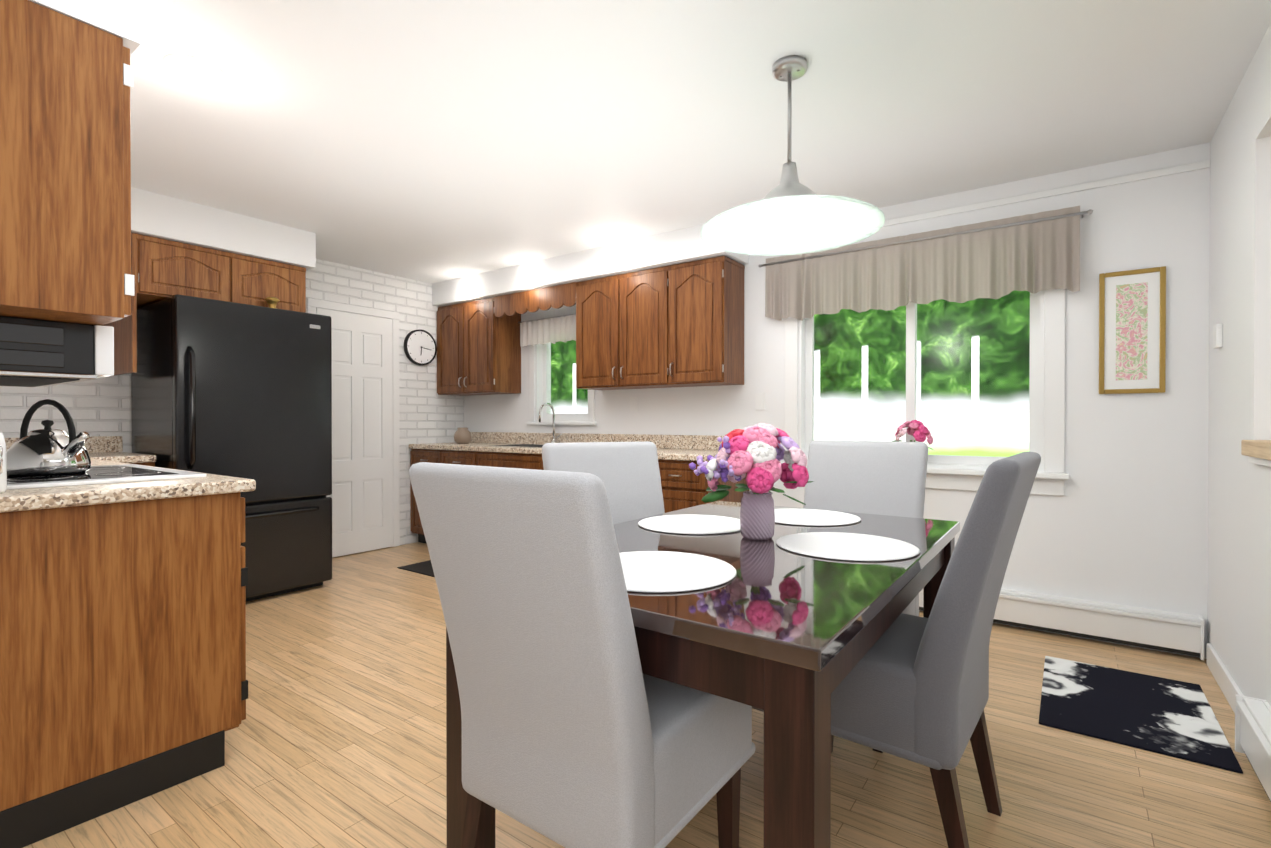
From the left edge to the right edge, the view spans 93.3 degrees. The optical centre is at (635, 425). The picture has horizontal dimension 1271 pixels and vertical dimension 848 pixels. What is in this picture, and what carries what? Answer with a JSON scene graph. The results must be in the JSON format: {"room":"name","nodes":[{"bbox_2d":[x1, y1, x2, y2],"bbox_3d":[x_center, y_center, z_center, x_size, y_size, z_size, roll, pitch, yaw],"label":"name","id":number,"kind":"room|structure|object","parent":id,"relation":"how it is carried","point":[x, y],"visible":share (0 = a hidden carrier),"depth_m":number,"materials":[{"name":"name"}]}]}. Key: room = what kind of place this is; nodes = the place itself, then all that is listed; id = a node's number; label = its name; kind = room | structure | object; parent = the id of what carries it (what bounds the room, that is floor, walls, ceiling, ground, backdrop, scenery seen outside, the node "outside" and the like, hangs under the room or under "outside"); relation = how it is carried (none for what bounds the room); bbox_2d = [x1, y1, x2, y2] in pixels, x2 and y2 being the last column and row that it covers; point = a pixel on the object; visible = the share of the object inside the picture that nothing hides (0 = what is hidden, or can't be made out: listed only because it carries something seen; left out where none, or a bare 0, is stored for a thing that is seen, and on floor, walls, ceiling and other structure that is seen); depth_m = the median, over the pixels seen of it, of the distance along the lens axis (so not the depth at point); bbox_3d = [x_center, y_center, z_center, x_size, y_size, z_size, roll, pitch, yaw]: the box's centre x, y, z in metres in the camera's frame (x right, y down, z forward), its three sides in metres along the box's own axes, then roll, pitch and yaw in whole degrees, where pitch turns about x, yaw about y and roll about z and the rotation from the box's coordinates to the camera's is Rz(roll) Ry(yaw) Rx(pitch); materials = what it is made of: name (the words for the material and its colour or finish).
{"room":"kitchen","nodes":[
{"label":"kitchen","id":0,"kind":"room"},
{"bbox_2d":[0,259,463,557],"bbox_3d":[-3.494,-0.119,3.713,0.200,2.430,5.800,0,0,36],"label":"brick wall","id":1,"kind":"structure","parent":0,"point":[100,406],"depth_m":5.17,"materials":[{"name":"white brick"}]},
{"bbox_2d":[102,233,305,376],"bbox_3d":[-2.803,-0.698,3.946,0.635,0.785,0.954,0,0,36],"label":"upper cabinet","id":2,"kind":"object","parent":1,"relation":"attached to","point":[162,269],"visible":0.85,"depth_m":3.62,"materials":[{"name":"brown wood"}]},
{"bbox_2d":[307,298,399,557],"bbox_3d":[-2.341,0.038,5.064,0.084,2.100,0.800,0,0,36],"label":"pantry door","id":3,"kind":"structure","parent":1,"relation":"in","point":[365,495],"depth_m":5.13,"materials":[{"name":"white wood"}]},
{"bbox_2d":[404,329,436,364],"bbox_3d":[-1.996,-0.725,5.575,0.040,0.330,0.330,0,0,36],"label":"wall clock","id":4,"kind":"object","parent":1,"relation":"attached to","point":[420,346],"visible":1,"depth_m":5.56,"materials":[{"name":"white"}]},
{"bbox_2d":[23,542,1270,847],"bbox_3d":[-0.095,1.160,1.390,8.440,0.100,6.000,0,0,36],"label":"floor","id":5,"kind":"structure","parent":0,"point":[337,738],"depth_m":1.92,"materials":[{"name":"brown wood"}]},
{"bbox_2d":[0,436,255,847],"bbox_3d":[-2.463,0.589,2.652,2.713,1.028,0.960,0,0,36],"label":"base cabinet","id":6,"kind":"object","parent":5,"relation":"on","point":[123,584],"visible":0.85,"depth_m":1.74,"materials":[{"name":"brown wood"}]},
{"bbox_2d":[0,432,6,492],"bbox_3d":[-1.711,0.095,1.576,0.120,0.170,0.088,0,0,36],"label":"jar","id":7,"kind":"object","parent":6,"relation":"on","point":[3,477],"visible":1,"depth_m":1.60,"materials":[{"name":"white ceramic"}]},
{"bbox_2d":[6,399,90,475],"bbox_3d":[-1.989,0.037,2.035,0.276,0.254,0.220,0,0,36],"label":"kettle","id":8,"kind":"object","parent":6,"relation":"on","point":[47,450],"visible":0.96,"depth_m":2.00,"materials":[{"name":"silver metal"}]},
{"bbox_2d":[131,294,331,601],"bbox_3d":[-2.609,0.177,3.927,0.865,1.835,0.880,0,0,36],"label":"refrigerator","id":9,"kind":"object","parent":5,"relation":"on","point":[227,388],"visible":0.71,"depth_m":3.70,"materials":[{"name":"black metal"}]},
{"bbox_2d":[264,297,279,307],"bbox_3d":[-2.365,-0.789,3.905,0.090,0.095,0.090,0,0,36],"label":"ornament","id":10,"kind":"object","parent":9,"relation":"on","point":[272,302],"visible":0.62,"depth_m":3.88,"materials":[{"name":"gold metal"}]},
{"bbox_2d":[397,560,434,576],"bbox_3d":[-1.269,1.087,4.495,1.000,0.008,0.500,0,0,36],"label":"area rug","id":11,"kind":"object","parent":5,"relation":"on","point":[424,568],"visible":0.21,"depth_m":4.54,"materials":[{"name":"black fabric"}]},
{"bbox_2d":[409,447,476,543],"bbox_3d":[-1.519,0.647,5.485,0.925,0.875,0.615,0,0,36],"label":"base cabinet","id":12,"kind":"object","parent":5,"relation":"on","point":[446,455],"depth_m":5.33,"materials":[{"name":"brown wood"}]},
{"bbox_2d":[477,451,543,469],"bbox_3d":[-0.820,0.650,4.980,0.800,0.875,0.615,0,0,36],"label":"base cabinet","id":13,"kind":"object","parent":5,"relation":"on","point":[508,459],"depth_m":4.71,"materials":[{"name":"brown wood"}]},
{"bbox_2d":[409,462,754,847],"bbox_3d":[-0.084,0.593,1.367,0.497,1.035,0.666,0,0,36],"label":"chair","id":14,"kind":"object","parent":5,"relation":"on","point":[580,729],"visible":0.98,"depth_m":1.14,"materials":[{"name":"grey fabric"}]},
{"bbox_2d":[542,441,664,524],"bbox_3d":[-0.019,0.588,2.196,0.497,1.035,0.666,0,0,-24],"label":"chair","id":15,"kind":"object","parent":5,"relation":"on","point":[627,474],"visible":0.12,"depth_m":2.42,"materials":[{"name":"grey fabric"}]},
{"bbox_2d":[446,501,959,847],"bbox_3d":[0.324,0.723,1.788,0.950,0.770,1.460,0,0,36],"label":"dining table","id":16,"kind":"object","parent":5,"relation":"on","point":[785,640],"visible":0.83,"depth_m":1.12,"materials":[{"name":"brown wood"}]},
{"bbox_2d":[619,551,736,592],"bbox_3d":[0.045,0.337,1.408,0.380,0.005,0.380,0,0,36],"label":"placemat","id":17,"kind":"object","parent":16,"relation":"on","point":[657,571],"visible":0.65,"depth_m":1.38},
{"bbox_2d":[638,514,739,534],"bbox_3d":[0.198,0.333,2.038,0.380,0.005,0.380,0,0,36],"label":"placemat","id":18,"kind":"object","parent":16,"relation":"on","point":[697,524],"visible":0.88,"depth_m":2.01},
{"bbox_2d":[689,423,813,539],"bbox_3d":[0.341,0.164,1.800,0.377,0.345,0.369,0,0,36],"label":"bouquet","id":19,"kind":"object","parent":16,"relation":"on","point":[757,459],"visible":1,"depth_m":1.75,"materials":[{"name":"pink plant"}]},
{"bbox_2d":[774,508,860,525],"bbox_3d":[0.621,0.332,2.188,0.380,0.005,0.380,0,0,36],"label":"placemat","id":20,"kind":"object","parent":16,"relation":"on","point":[804,517],"visible":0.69,"depth_m":2.16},
{"bbox_2d":[776,532,919,560],"bbox_3d":[0.588,0.335,1.682,0.380,0.005,0.380,0,0,36],"label":"placemat","id":21,"kind":"object","parent":16,"relation":"on","point":[846,546],"visible":1,"depth_m":1.66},
{"bbox_2d":[658,459,748,512],"bbox_3d":[0.247,0.655,4.210,0.911,0.875,0.615,0,0,36],"label":"base cabinet","id":22,"kind":"object","parent":5,"relation":"on","point":[683,486],"depth_m":3.82,"materials":[{"name":"brown wood"}]},
{"bbox_2d":[409,443,718,458],"bbox_3d":[-0.635,0.194,4.837,3.118,0.040,0.626,0,0,36],"label":"countertop","id":23,"kind":"structure","parent":22,"relation":"on","point":[662,452],"depth_m":4.75,"materials":[{"name":"beige stone"}]},
{"bbox_2d":[454,427,471,443],"bbox_3d":[-1.599,0.093,5.553,0.160,0.150,0.160,0,0,36],"label":"jar","id":24,"kind":"object","parent":23,"relation":"on","point":[462,435],"visible":0.96,"depth_m":5.50,"materials":[{"name":"brown ceramic"}]},
{"bbox_2d":[803,440,927,752],"bbox_3d":[0.828,0.587,2.374,0.497,1.035,0.666,0,0,36],"label":"chair","id":25,"kind":"object","parent":5,"relation":"on","point":[880,477],"visible":0.31,"depth_m":2.53,"materials":[{"name":"grey fabric"}]},
{"bbox_2d":[752,452,1040,847],"bbox_3d":[0.729,0.591,1.707,0.689,1.035,0.518,0,0,36],"label":"chair","id":26,"kind":"object","parent":5,"relation":"on","point":[913,688],"visible":0.83,"depth_m":1.45,"materials":[{"name":"grey fabric"}]},
{"bbox_2d":[1039,656,1242,773],"bbox_3d":[1.938,1.100,2.377,0.540,0.009,0.780,0,0,36],"label":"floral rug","id":27,"kind":"object","parent":5,"relation":"on","point":[1169,717],"visible":0.98,"depth_m":2.30,"materials":[{"name":"black fabric"}]},
{"bbox_2d":[130,0,1270,283],"bbox_3d":[-0.095,-1.370,1.375,8.440,0.100,6.000,0,0,36],"label":"ceiling","id":28,"kind":"structure","parent":0,"point":[430,140],"depth_m":2.50,"materials":[{"name":"white paint"}]},
{"bbox_2d":[29,0,140,55],"bbox_3d":[-2.652,-1.227,2.406,2.684,0.198,0.363,0,0,36],"label":"soffit","id":29,"kind":"structure","parent":28,"relation":"attached to","point":[121,19],"depth_m":1.71,"materials":[{"name":"white paint"}]},
{"bbox_2d":[131,187,315,270],"bbox_3d":[-2.928,-1.214,3.754,0.660,0.240,1.500,0,0,36],"label":"soffit","id":30,"kind":"structure","parent":28,"relation":"attached to","point":[156,215],"depth_m":3.69,"materials":[{"name":"white paint"}]},
{"bbox_2d":[451,272,472,276],"bbox_3d":[-1.535,-1.341,5.325,0.190,0.004,0.190,0,0,36],"label":"recessed light","id":31,"kind":"object","parent":28,"relation":"in","point":[462,274],"visible":0.9,"depth_m":5.32,"materials":[{"name":"white"}]},
{"bbox_2d":[432,220,748,306],"bbox_3d":[-0.571,-1.237,4.944,3.090,0.208,0.370,0,0,36],"label":"soffit","id":32,"kind":"object","parent":28,"relation":"attached to","point":[684,245],"depth_m":4.52,"materials":[{"name":"white paint"}]},
{"bbox_2d":[701,55,884,255],"bbox_3d":[0.567,-1.019,2.207,0.650,0.609,0.650,0,0,36],"label":"pendant lamp","id":33,"kind":"object","parent":28,"relation":"hanging from","point":[790,204],"visible":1,"depth_m":2.18,"materials":[{"name":"silver metal"}]},
{"bbox_2d":[464,142,1209,658],"bbox_3d":[1.603,-0.119,3.734,8.440,2.430,0.200,0,0,36],"label":"wall","id":34,"kind":"structure","parent":0,"point":[1122,520],"depth_m":3.07,"materials":[{"name":"white paint"}]},
{"bbox_2d":[527,314,596,424],"bbox_3d":[-0.607,-0.479,5.283,0.800,0.950,0.190,0,0,36],"label":"window","id":35,"kind":"structure","parent":34,"relation":"in","point":[539,377],"depth_m":5.41,"materials":[{"name":"white"}]},
{"bbox_2d":[518,314,575,346],"bbox_3d":[-0.698,-0.817,5.156,0.880,0.233,0.044,0,0,36],"label":"valance","id":36,"kind":"object","parent":35,"relation":"attached to","point":[553,330],"visible":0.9,"depth_m":5.21,"materials":[{"name":"grey fabric"}]},
{"bbox_2d":[437,256,744,395],"bbox_3d":[-0.578,-0.709,4.957,3.060,0.835,0.356,0,0,36],"label":"upper cabinet","id":37,"kind":"object","parent":34,"relation":"attached to","point":[678,325],"visible":1,"depth_m":4.42,"materials":[{"name":"brown wood"}]},
{"bbox_2d":[469,431,749,450],"bbox_3d":[-0.459,0.120,5.080,3.118,0.105,0.024,0,0,36],"label":"backsplash","id":38,"kind":"structure","parent":34,"relation":"attached to","point":[698,442],"depth_m":4.95,"materials":[{"name":"beige stone"}]},
{"bbox_2d":[630,396,636,411],"bbox_3d":[-0.016,-0.170,4.772,0.070,0.120,0.008,0,0,36],"label":"electrical outlet plate","id":39,"kind":"object","parent":34,"relation":"attached to","point":[633,400],"depth_m":4.77,"materials":[{"name":"white plastic"}]},
{"bbox_2d":[781,289,1068,495],"bbox_3d":[1.659,-0.363,3.630,1.570,1.460,0.220,0,0,36],"label":"window","id":40,"kind":"structure","parent":34,"relation":"in","point":[1046,385],"depth_m":3.40,"materials":[{"name":"white"}]},
{"bbox_2d":[894,420,932,449],"bbox_3d":[1.644,0.106,3.543,0.224,0.279,0.238,0,0,36],"label":"bouquet","id":41,"kind":"object","parent":40,"relation":"on","point":[918,431],"visible":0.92,"depth_m":3.50,"materials":[{"name":"pink plant"}]},
{"bbox_2d":[758,206,1092,320],"bbox_3d":[1.572,-0.899,3.549,1.805,0.437,0.126,0,0,36],"label":"valance curtain","id":42,"kind":"object","parent":34,"relation":"attached to","point":[1031,253],"visible":0.98,"depth_m":3.43,"materials":[{"name":"fabric"}]},
{"bbox_2d":[749,160,1209,250],"bbox_3d":[1.740,-1.230,3.495,2.344,0.035,0.014,0,0,36],"label":"trim","id":43,"kind":"structure","parent":34,"relation":"attached to","point":[1092,185],"depth_m":3.22,"materials":[{"name":"white wood"}]},
{"bbox_2d":[919,588,1203,660],"bbox_3d":[1.724,0.991,3.482,2.300,0.190,0.075,0,0,36],"label":"baseboard heater","id":44,"kind":"object","parent":34,"relation":"attached to","point":[1174,632],"visible":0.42,"depth_m":3.00,"materials":[{"name":"white metal"}]},
{"bbox_2d":[1099,266,1165,393],"bbox_3d":[2.460,-0.464,2.975,0.255,0.610,0.021,0,0,36],"label":"picture frame","id":45,"kind":"object","parent":34,"relation":"attached to","point":[1132,331],"visible":1,"depth_m":2.97,"materials":[{"name":"gold metal"}]},
{"bbox_2d":[1207,23,1270,705],"bbox_3d":[1.047,-0.099,0.435,0.120,2.430,5.800,0,0,36],"label":"wall","id":46,"kind":"structure","parent":0,"point":[1239,574],"depth_m":2.28,"materials":[{"name":"white paint"}]},
{"bbox_2d":[1213,323,1222,348],"bbox_3d":[2.522,-0.387,2.600,0.021,0.100,0.080,0,0,36],"label":"thermostat","id":47,"kind":"object","parent":46,"relation":"attached to","point":[1217,335],"visible":1,"depth_m":2.57,"materials":[{"name":"white plastic"}]},
{"bbox_2d":[1206,643,1243,712],"bbox_3d":[2.410,1.054,2.446,0.014,0.100,0.775,0,0,36],"label":"baseboard","id":48,"kind":"structure","parent":46,"relation":"attached to","point":[1228,686],"depth_m":2.48,"materials":[{"name":"white wood"}]},
{"bbox_2d":[1235,694,1270,800],"bbox_3d":[1.362,1.005,1.047,0.075,0.190,2.350,0,0,36],"label":"baseboard heater","id":49,"kind":"object","parent":46,"relation":"attached to","point":[1253,729],"visible":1,"depth_m":1.87,"materials":[{"name":"white metal"}]},
{"bbox_2d":[1241,440,1270,466],"bbox_3d":[1.436,0.098,0.976,0.190,0.080,2.730,0,0,36],"label":"ledge cap","id":50,"kind":"object","parent":46,"relation":"on","point":[1258,452],"visible":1,"depth_m":1.97,"materials":[{"name":"brown wood"}]},
{"bbox_3d":[-2.796,-0.110,2.214,2.685,2.430,0.126,0,0,36],"label":"wall","id":51,"kind":"structure","parent":0,"visible":0},
{"bbox_2d":[0,0,134,325],"bbox_3d":[-2.657,-0.721,2.404,2.676,0.810,0.344,0,0,36],"label":"upper cabinet","id":52,"kind":"object","parent":51,"relation":"attached to","point":[66,83],"visible":0.98,"depth_m":1.64,"materials":[{"name":"brown wood"}]},
{"bbox_2d":[0,316,113,386],"bbox_3d":[-2.020,-0.226,1.950,0.700,0.171,0.343,0,0,36],"label":"microwave","id":53,"kind":"object","parent":52,"relation":"attached to","point":[38,353],"visible":1,"depth_m":1.78,"materials":[{"name":"black metal"}]},
{"label":"outside","id":54,"kind":"structure","parent":0,"visible":0},
{"bbox_2d":[551,290,1029,456],"bbox_3d":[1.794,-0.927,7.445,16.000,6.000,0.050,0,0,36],"label":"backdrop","id":55,"kind":"structure","parent":54,"point":[836,381],"depth_m":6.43,"materials":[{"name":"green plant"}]}
]}

